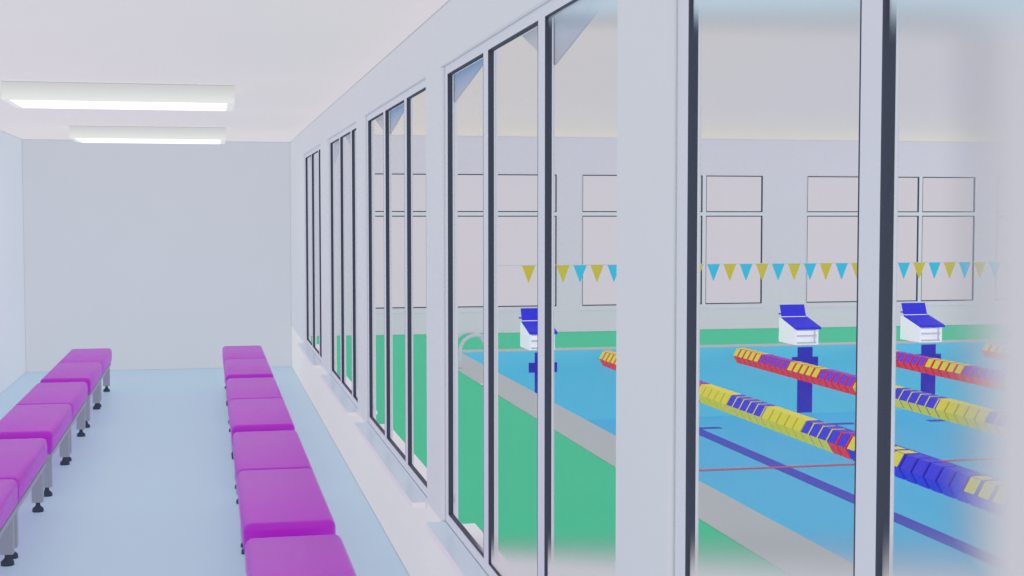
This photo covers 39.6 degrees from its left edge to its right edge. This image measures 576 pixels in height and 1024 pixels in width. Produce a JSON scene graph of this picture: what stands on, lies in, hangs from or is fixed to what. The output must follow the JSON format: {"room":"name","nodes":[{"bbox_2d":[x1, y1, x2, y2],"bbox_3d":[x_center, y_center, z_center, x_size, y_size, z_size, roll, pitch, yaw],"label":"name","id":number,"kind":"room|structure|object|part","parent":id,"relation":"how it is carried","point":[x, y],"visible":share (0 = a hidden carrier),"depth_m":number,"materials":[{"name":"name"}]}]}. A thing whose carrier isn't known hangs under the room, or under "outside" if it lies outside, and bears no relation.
{"room":"pool viewing room","nodes":[
{"label":"pool viewing room","id":0,"kind":"room"},
{"bbox_2d":[0,130,25,393],"bbox_3d":[-3.712,0.122,6.992,0.100,2.750,20.200,-1,3,-12],"label":"wall","id":1,"kind":"structure","parent":0,"point":[12,303],"depth_m":15.71,"materials":[{"name":"paint"}]},
{"bbox_2d":[22,139,291,371],"bbox_3d":[-4.243,-0.392,17.144,3.118,2.750,0.100,-1,3,-12],"label":"wall","id":2,"kind":"structure","parent":0,"point":[158,256],"depth_m":17.09,"materials":[{"name":"paint"}]},
{"bbox_2d":[0,367,408,575],"bbox_3d":[-2.187,1.528,7.391,3.218,0.100,20.200,-1,3,-12],"label":"floor","id":3,"kind":"structure","parent":0,"point":[148,489],"depth_m":9.56,"materials":[{"name":"plastic"}]},
{"bbox_2d":[0,438,46,566],"bbox_3d":[-2.850,1.243,7.587,0.420,0.450,2.866,-1,3,-12],"label":"bench","id":4,"kind":"object","parent":3,"relation":"on","point":[22,461],"visible":1,"depth_m":7.95,"materials":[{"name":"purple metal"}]},
{"bbox_3d":[-2.678,1.305,7.540,0.068,0.210,0.060,-1,3,-12],"label":"leg","id":5,"kind":"part","parent":4,"relation":"part of","materials":[{"name":"grey metal"}]},
{"bbox_2d":[0,479,17,528],"bbox_3d":[-2.700,1.131,6.879,0.420,0.155,1.431,-1,3,-12],"label":"seat cushion","id":6,"kind":"object","parent":4,"relation":"on","point":[8,487],"depth_m":7.32,"materials":[{"name":"leather"}]},
{"bbox_3d":[-2.711,1.298,7.697,0.068,0.210,0.060,-1,3,-12],"label":"leg","id":7,"kind":"part","parent":4,"relation":"part of","materials":[{"name":"grey metal"}]},
{"bbox_3d":[-2.850,1.185,7.584,0.404,0.025,2.790,-1,3,-12],"label":"frame","id":8,"kind":"part","parent":4,"relation":"part of","materials":[{"name":"grey metal"}]},
{"bbox_2d":[0,438,46,501],"bbox_3d":[-3.000,1.060,8.281,0.420,0.155,1.431,-1,3,-12],"label":"seat cushion","id":9,"kind":"object","parent":4,"relation":"on","point":[22,461],"depth_m":8.32,"materials":[{"name":"leather"}]},
{"bbox_3d":[-2.971,1.236,8.908,0.068,0.210,0.060,-1,3,-12],"label":"leg","id":10,"kind":"part","parent":4,"relation":"part of","materials":[{"name":"grey metal"}]},
{"bbox_2d":[0,382,87,496],"bbox_3d":[-3.503,1.089,10.634,0.420,0.450,2.866,-1,3,-12],"label":"bench","id":11,"kind":"object","parent":3,"relation":"on","point":[48,411],"visible":0.75,"depth_m":10.36,"materials":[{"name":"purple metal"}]},
{"bbox_2d":[0,404,71,453],"bbox_3d":[-3.353,0.977,9.926,0.420,0.155,1.431,-1,3,-12],"label":"seat cushion","id":12,"kind":"object","parent":11,"relation":"on","point":[50,422],"depth_m":9.75,"materials":[{"name":"leather"}]},
{"bbox_3d":[-3.078,1.211,9.406,0.068,0.210,0.060,-1,3,-12],"label":"leg","id":13,"kind":"part","parent":11,"relation":"part of","materials":[{"name":"grey metal"}]},
{"bbox_2d":[15,382,87,419],"bbox_3d":[-3.654,0.906,11.328,0.420,0.155,1.431,-1,3,-12],"label":"seat cushion","id":14,"kind":"object","parent":11,"relation":"on","point":[75,394],"depth_m":11.23,"materials":[{"name":"leather"}]},
{"bbox_3d":[-3.331,1.151,10.587,0.068,0.210,0.060,-1,3,-12],"label":"leg","id":15,"kind":"part","parent":11,"relation":"part of","materials":[{"name":"grey metal"}]},
{"bbox_3d":[-3.503,1.031,10.631,0.404,0.025,2.790,-1,3,-12],"label":"frame","id":16,"kind":"part","parent":11,"relation":"part of","materials":[{"name":"grey metal"}]},
{"bbox_3d":[-3.365,1.143,10.744,0.068,0.210,0.060,-1,3,-12],"label":"leg","id":17,"kind":"part","parent":11,"relation":"part of","materials":[{"name":"grey metal"}]},
{"bbox_3d":[-3.624,1.082,11.954,0.068,0.210,0.060,-1,3,-12],"label":"leg","id":18,"kind":"part","parent":11,"relation":"part of","materials":[{"name":"grey metal"}]},
{"bbox_2d":[40,348,111,427],"bbox_3d":[-4.157,0.934,13.681,0.420,0.450,2.866,-1,3,-12],"label":"bench","id":19,"kind":"object","parent":3,"relation":"on","point":[90,366],"visible":0.65,"depth_m":13.43,"materials":[{"name":"leather"}]},
{"bbox_2d":[40,362,101,394],"bbox_3d":[-4.007,0.823,12.973,0.420,0.155,1.431,-1,3,-12],"label":"seat cushion","id":20,"kind":"object","parent":19,"relation":"on","point":[90,373],"depth_m":12.76,"materials":[{"name":"leather"}]},
{"bbox_2d":[59,348,111,374],"bbox_3d":[-4.307,0.752,14.374,0.420,0.155,1.431,-1,3,-12],"label":"seat cushion","id":21,"kind":"object","parent":19,"relation":"on","point":[102,355],"depth_m":14.29,"materials":[{"name":"leather"}]},
{"bbox_3d":[-3.731,1.057,12.453,0.068,0.210,0.060,-1,3,-12],"label":"leg","id":22,"kind":"part","parent":19,"relation":"part of","materials":[{"name":"grey metal"}]},
{"bbox_3d":[-3.985,0.997,13.634,0.068,0.210,0.060,-1,3,-12],"label":"leg","id":23,"kind":"part","parent":19,"relation":"part of","materials":[{"name":"grey metal"}]},
{"bbox_3d":[-4.157,0.877,13.678,0.404,0.025,2.790,-1,3,-12],"label":"frame","id":24,"kind":"part","parent":19,"relation":"part of","materials":[{"name":"grey metal"}]},
{"bbox_3d":[-4.278,0.928,15.001,0.068,0.210,0.060,-1,3,-12],"label":"leg","id":25,"kind":"part","parent":19,"relation":"part of","materials":[{"name":"grey metal"}]},
{"bbox_2d":[222,345,273,422],"bbox_3d":[-2.622,0.918,14.009,0.420,0.450,2.866,-1,3,-12],"label":"bench","id":26,"kind":"object","parent":3,"relation":"on","point":[238,361],"visible":0.41,"depth_m":13.61,"materials":[{"name":"purple leather"}]},
{"bbox_2d":[222,345,266,366],"bbox_3d":[-2.772,0.735,14.703,0.420,0.155,1.431,-1,3,-12],"label":"seat cushion","id":27,"kind":"object","parent":26,"relation":"on","point":[228,352],"depth_m":14.60,"materials":[{"name":"leather"}]},
{"bbox_2d":[224,358,273,384],"bbox_3d":[-2.471,0.806,13.301,0.420,0.155,1.431,-1,3,-12],"label":"seat cushion","id":28,"kind":"object","parent":26,"relation":"on","point":[233,367],"depth_m":13.07,"materials":[{"name":"leather"}]},
{"bbox_2d":[226,377,294,488],"bbox_3d":[-1.968,1.072,10.963,0.420,0.450,2.866,-1,3,-12],"label":"bench","id":29,"kind":"object","parent":3,"relation":"on","point":[254,404],"visible":0.58,"depth_m":10.47,"materials":[{"name":"purple leather"}]},
{"bbox_2d":[226,377,282,411],"bbox_3d":[-2.119,0.889,11.656,0.420,0.155,1.431,-1,3,-12],"label":"seat cushion","id":30,"kind":"object","parent":29,"relation":"on","point":[236,388],"depth_m":11.56,"materials":[{"name":"leather"}]},
{"bbox_2d":[229,398,294,444],"bbox_3d":[-1.818,0.960,10.255,0.420,0.155,1.431,-1,3,-12],"label":"seat cushion","id":31,"kind":"object","parent":29,"relation":"on","point":[245,414],"depth_m":9.99,"materials":[{"name":"leather"}]},
{"bbox_2d":[233,430,335,554],"bbox_3d":[-1.315,1.226,7.916,0.420,0.450,2.866,-1,3,-12],"label":"bench","id":32,"kind":"object","parent":3,"relation":"on","point":[278,490],"visible":0.69,"depth_m":7.32,"materials":[{"name":"purple leather"}]},
{"bbox_2d":[233,430,312,484],"bbox_3d":[-1.465,1.044,8.609,0.420,0.155,1.431,-1,3,-12],"label":"seat cushion","id":33,"kind":"object","parent":32,"relation":"on","point":[254,450],"depth_m":8.47,"materials":[{"name":"leather"}]},
{"bbox_2d":[237,468,335,551],"bbox_3d":[-1.165,1.115,7.208,0.420,0.155,1.431,-1,3,-12],"label":"seat cushion","id":34,"kind":"object","parent":32,"relation":"on","point":[273,502],"depth_m":6.91,"materials":[{"name":"leather"}]},
{"bbox_2d":[245,534,356,575],"bbox_3d":[-0.661,1.381,4.869,0.420,0.450,2.866,-1,3,-12],"label":"bench","id":35,"kind":"object","parent":3,"relation":"on","point":[313,555],"visible":1,"depth_m":5.86,"materials":[{"name":"purple leather"}]},
{"bbox_2d":[0,0,448,141],"bbox_3d":[-2.187,-1.318,7.247,3.218,0.100,20.200,-1,3,-12],"label":"ceiling","id":36,"kind":"structure","parent":0,"point":[287,62],"depth_m":7.84,"materials":[{"name":"paint"}]},
{"bbox_2d":[1,81,234,110],"bbox_3d":[-2.741,-1.345,10.019,1.530,0.126,0.750,-1,3,-12],"label":"ceiling light","id":37,"kind":"object","parent":36,"relation":"attached to","point":[19,94],"visible":1,"depth_m":9.70,"materials":[{"name":"white plastic"}]},
{"bbox_2d":[10,100,226,110],"bbox_3d":[-2.741,-1.290,10.022,1.430,0.016,0.690,-1,3,-12],"label":"diffuser","id":38,"kind":"object","parent":37,"relation":"attached to","point":[189,105],"depth_m":9.88,"materials":[{"name":"white plastic"}]},
{"bbox_2d":[69,126,225,143],"bbox_3d":[-3.762,-1.586,14.780,1.530,0.126,0.900,-1,3,-12],"label":"ceiling light","id":39,"kind":"object","parent":36,"relation":"attached to","point":[84,134],"visible":1,"depth_m":14.39,"materials":[{"name":"white plastic"}]},
{"bbox_2d":[75,138,220,143],"bbox_3d":[-3.762,-1.531,14.783,1.430,0.016,0.840,-1,3,-12],"label":"diffuser","id":40,"kind":"object","parent":39,"relation":"attached to","point":[84,140],"depth_m":14.60,"materials":[{"name":"white plastic"}]},
{"bbox_2d":[290,0,677,575],"bbox_3d":[-0.466,-0.057,7.065,0.045,3.300,30.000,-1,3,-12],"label":"wall","id":41,"kind":"structure","parent":0,"point":[647,29],"depth_m":3.55,"materials":[{"name":"paint"}]},
{"bbox_2d":[298,145,321,367],"bbox_3d":[-1.880,-0.328,13.737,0.223,2.035,2.710,-1,3,-12],"label":"window","id":42,"kind":"structure","parent":41,"relation":"in","point":[312,351],"depth_m":14.12,"materials":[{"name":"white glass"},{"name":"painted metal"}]},
{"bbox_3d":[-1.987,0.655,13.973,0.091,0.028,2.296,-1,3,-12],"label":"sill","id":43,"kind":"part","parent":42,"relation":"part of","materials":[{"name":"paint"}]},
{"bbox_3d":[-1.879,-0.345,13.736,0.042,2.000,2.710,-1,3,-12],"label":"frame","id":44,"kind":"part","parent":42,"relation":"part of","materials":[{"name":"grey metal"}]},
{"bbox_2d":[320,123,377,415],"bbox_3d":[-1.235,-0.175,10.729,0.223,2.035,2.710,-1,3,-12],"label":"window","id":45,"kind":"structure","parent":41,"relation":"in","point":[345,392],"depth_m":11.08,"materials":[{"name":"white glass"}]},
{"bbox_3d":[-1.413,-1.109,11.570,0.006,0.170,0.650,-1,3,-12],"label":"corner panel","id":46,"kind":"part","parent":45,"relation":"part of","materials":[{"name":"clear glass"}]},
{"bbox_3d":[-1.335,0.809,10.931,0.091,0.028,2.366,-1,3,-12],"label":"sill","id":47,"kind":"part","parent":45,"relation":"part of","materials":[{"name":"stone"}]},
{"bbox_3d":[-1.234,-0.193,10.728,0.042,2.000,2.710,-1,3,-12],"label":"frame","id":48,"kind":"part","parent":45,"relation":"part of","materials":[{"name":"white metal"}]},
{"bbox_3d":[-1.225,0.818,11.017,0.104,0.023,2.250,-1,3,-12],"label":"sill","id":49,"kind":"part","parent":45,"relation":"part of","materials":[{"name":"white"}]},
{"bbox_2d":[355,78,426,507],"bbox_3d":[-0.636,-0.034,7.936,0.223,2.035,2.710,-1,3,-12],"label":"window","id":50,"kind":"structure","parent":41,"relation":"in","point":[398,459],"depth_m":8.26,"materials":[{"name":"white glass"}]},
{"bbox_3d":[-0.791,-0.973,8.669,0.006,0.150,0.670,-1,3,-12],"label":"corner panel","id":51,"kind":"part","parent":50,"relation":"part of","materials":[{"name":"clear glass"}]},
{"bbox_3d":[-0.706,0.958,7.997,0.091,0.028,2.656,-1,3,-12],"label":"sill","id":52,"kind":"part","parent":50,"relation":"part of","materials":[{"name":"paint"}]},
{"bbox_3d":[-0.620,-0.942,7.870,0.006,0.130,0.800,-1,3,-12],"label":"corner panel","id":53,"kind":"part","parent":50,"relation":"part of","materials":[{"name":"glass"}]},
{"bbox_3d":[-0.596,0.966,8.082,0.104,0.023,2.540,-1,3,-12],"label":"sill","id":54,"kind":"part","parent":50,"relation":"part of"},
{"bbox_2d":[426,0,617,575],"bbox_3d":[0.015,0.120,4.899,0.223,2.035,2.750,-1,3,-12],"label":"window","id":55,"kind":"structure","parent":41,"relation":"in","point":[471,551],"depth_m":5.24,"materials":[{"name":"white plastic"}]},
{"bbox_3d":[-0.051,1.112,4.945,0.091,0.028,2.726,-1,3,-12],"label":"sill","id":56,"kind":"part","parent":55,"relation":"part of","materials":[{"name":"paint"}]},
{"bbox_3d":[-0.162,-0.840,5.734,0.006,0.118,0.800,-1,3,-12],"label":"corner panel","id":57,"kind":"part","parent":55,"relation":"part of","materials":[{"name":"clear glass"}]},
{"bbox_3d":[0.059,1.121,5.031,0.104,0.023,2.610,-1,3,-12],"label":"sill","id":58,"kind":"part","parent":55,"relation":"part of","materials":[{"name":"white"}]},
{"bbox_3d":[0.016,0.102,4.898,0.042,2.000,2.750,-1,3,-12],"label":"frame","id":59,"kind":"part","parent":55,"relation":"part of","materials":[{"name":"white metal"}]},
{"bbox_3d":[0.006,0.100,4.888,0.001,1.905,0.801,-1,3,-12],"label":"glass pane","id":60,"kind":"part","parent":55,"relation":"part of","materials":[{"name":"clear glass"}]},
{"bbox_3d":[0.075,-0.780,4.628,0.006,0.125,0.380,-1,3,-12],"label":"corner panel","id":61,"kind":"part","parent":55,"relation":"part of","materials":[{"name":"glass"}]},
{"bbox_3d":[0.210,-0.739,4.000,0.006,0.145,0.740,-1,3,-12],"label":"corner panel","id":62,"kind":"part","parent":55,"relation":"part of","materials":[{"name":"clear glass"}]},
{"bbox_3d":[0.195,0.144,4.006,0.001,1.905,0.801,-1,3,-12],"label":"glass pane","id":63,"kind":"part","parent":55,"relation":"part of","materials":[{"name":"clear glass"}]},
{"bbox_2d":[674,0,1023,575],"bbox_3d":[0.673,0.275,1.833,0.223,2.035,2.752,-1,3,-12],"label":"window","id":64,"kind":"structure","parent":41,"relation":"in","point":[997,447],"depth_m":2.20,"materials":[{"name":"glass"},{"name":"metal"}]},
{"bbox_3d":[0.476,0.210,2.695,0.001,1.905,0.822,-1,3,-12],"label":"glass pane","id":65,"kind":"part","parent":64,"relation":"part of","materials":[{"name":"clear glass"}]},
{"bbox_3d":[0.667,0.258,1.831,0.030,2.000,2.752,-1,3,-12],"label":"frame","id":66,"kind":"part","parent":64,"relation":"part of","materials":[{"name":"white metal"}]},
{"bbox_3d":[0.665,0.255,1.813,0.001,1.905,0.822,-1,3,-12],"label":"glass pane","id":67,"kind":"part","parent":64,"relation":"part of","materials":[{"name":"clear glass"}]},
{"bbox_2d":[311,325,972,554],"bbox_3d":[7.845,1.451,8.924,16.955,0.100,30.000,-1,3,-12],"label":"deck","id":68,"kind":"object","parent":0,"point":[584,483],"visible":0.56,"depth_m":11.05,"materials":[{"name":"green tile"}]},
{"bbox_2d":[458,340,972,557],"bbox_3d":[7.825,1.431,8.335,12.920,0.010,25.700,-1,3,-12],"label":"pool edge","id":69,"kind":"structure","parent":68,"relation":"on","point":[761,535],"depth_m":9.65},
{"bbox_2d":[458,330,482,367],"bbox_3d":[-0.476,1.126,17.567,0.466,1.174,0.542,-1,3,-12],"label":"pool ladder","id":70,"kind":"object","parent":69,"relation":"attached to","point":[472,333],"visible":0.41,"depth_m":17.26,"materials":[{"name":"metal"}]},
{"bbox_3d":[-0.537,1.114,17.810,0.448,1.174,0.042,-1,3,-12],"label":"rail","id":71,"kind":"part","parent":70,"relation":"part of","materials":[{"name":"metal"}]},
{"bbox_2d":[519,308,556,350],"bbox_3d":[0.353,0.572,19.832,0.425,0.545,0.620,-1,3,-12],"label":"starting block","id":72,"kind":"object","parent":69,"relation":"on","point":[528,326],"visible":0.49,"depth_m":19.83,"materials":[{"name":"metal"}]},
{"bbox_3d":[0.316,0.377,20.072,0.378,0.180,0.093,-1,3,-12],"label":"plate","id":73,"kind":"part","parent":72,"relation":"part of","materials":[{"name":"blue plastic"}]},
{"bbox_2d":[778,304,820,344],"bbox_3d":[4.162,0.530,20.646,0.425,0.545,0.620,-1,3,-12],"label":"starting block","id":74,"kind":"object","parent":69,"relation":"on","point":[795,328],"visible":1,"depth_m":20.57,"materials":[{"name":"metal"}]},
{"bbox_3d":[4.124,0.335,20.886,0.378,0.180,0.093,-1,3,-12],"label":"plate","id":75,"kind":"part","parent":74,"relation":"part of","materials":[{"name":"blue plastic"}]},
{"bbox_2d":[900,303,944,342],"bbox_3d":[6.059,0.510,21.052,0.425,0.545,0.620,-1,3,-12],"label":"starting block","id":76,"kind":"object","parent":69,"relation":"on","point":[916,325],"visible":1,"depth_m":20.98,"materials":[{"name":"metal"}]},
{"bbox_3d":[6.021,0.315,21.292,0.378,0.180,0.093,-1,3,-12],"label":"plate","id":77,"kind":"part","parent":76,"relation":"part of","materials":[{"name":"blue plastic"}]},
{"bbox_3d":[-0.294,0.392,15.521,0.100,1.340,0.100,-1,3,-12],"label":"flag pole","id":78,"kind":"object","parent":69,"relation":"on","visible":0},
{"bbox_2d":[498,262,970,281],"bbox_3d":[5.903,-0.219,16.820,12.675,0.192,0.007,-1,3,-12],"label":"flag line","id":79,"kind":"object","parent":78,"relation":"hanging from","point":[729,267],"visible":0.62,"depth_m":16.19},
{"bbox_3d":[5.903,-0.311,16.815,12.675,0.008,0.007,-1,3,-12],"label":"cord","id":80,"kind":"part","parent":79,"relation":"part of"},
{"bbox_2d":[310,135,975,335],"bbox_3d":[4.691,-0.842,23.553,16.955,3.200,0.120,-1,3,-12],"label":"wall","id":81,"kind":"structure","parent":0,"point":[785,165],"depth_m":23.23,"materials":[{"name":"paint"}]},
{"bbox_2d":[375,173,560,312],"bbox_3d":[-0.784,-0.710,22.323,3.180,2.180,0.058,-1,3,-12],"label":"window","id":82,"kind":"structure","parent":81,"relation":"in","point":[377,213],"depth_m":22.42,"materials":[{"name":"white plastic"}]},
{"bbox_3d":[-0.781,0.372,22.363,3.180,0.015,0.029,-1,3,-12],"label":"sill","id":83,"kind":"part","parent":82,"relation":"part of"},
{"bbox_2d":[579,174,765,310],"bbox_3d":[2.619,-0.746,23.051,3.180,2.180,0.058,-1,3,-12],"label":"window","id":84,"kind":"structure","parent":81,"relation":"in","point":[704,213],"depth_m":23.17,"materials":[{"name":"white plastic"}]},
{"bbox_3d":[2.622,0.335,23.091,3.180,0.015,0.029,-1,3,-12],"label":"sill","id":85,"kind":"part","parent":84,"relation":"part of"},
{"bbox_2d":[804,175,975,306],"bbox_3d":[6.369,-0.787,23.853,3.170,2.180,0.058,-1,3,-12],"label":"window","id":86,"kind":"structure","parent":81,"relation":"in","point":[919,213],"depth_m":23.95,"materials":[{"name":"white plastic"}]},
{"bbox_3d":[6.372,0.295,23.893,3.170,0.015,0.029,-1,3,-12],"label":"sill","id":87,"kind":"part","parent":86,"relation":"part of","materials":[{"name":"white"}]},
{"bbox_2d":[375,20,977,141],"bbox_3d":[7.835,-1.748,8.811,16.955,0.100,30.100,-1,3,-12],"label":"ceiling","id":88,"kind":"structure","parent":0,"point":[761,79],"depth_m":13.54,"materials":[{"name":"paint"}]},
{"bbox_2d":[463,342,972,561],"bbox_3d":[7.813,1.975,8.421,12.280,1.084,25.180,-1,3,-12],"label":"pool water","id":89,"kind":"object","parent":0,"point":[807,489],"visible":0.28,"depth_m":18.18,"materials":[{"name":"liquid"}]},
{"label":"pool water","id":90,"kind":"object","parent":89,"relation":"in","visible":0},
{"bbox_2d":[599,351,970,504],"bbox_3d":[3.881,1.574,7.560,0.239,0.207,24.965,-1,3,-12],"label":"lane rope","id":91,"kind":"object","parent":90,"relation":"on","point":[947,479],"visible":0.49,"depth_m":12.52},
{"bbox_2d":[733,348,971,427],"bbox_3d":[5.788,1.553,7.968,0.239,0.207,24.965,-1,3,-12],"label":"lane rope","id":92,"kind":"object","parent":90,"relation":"on","point":[940,407],"visible":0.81,"depth_m":16.55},
{"bbox_2d":[896,350,972,383],"bbox_3d":[7.656,1.533,8.368,0.239,0.207,24.965,-1,3,-12],"label":"lane rope","id":93,"kind":"object","parent":90,"relation":"on","point":[952,370],"visible":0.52,"depth_m":18.28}
]}

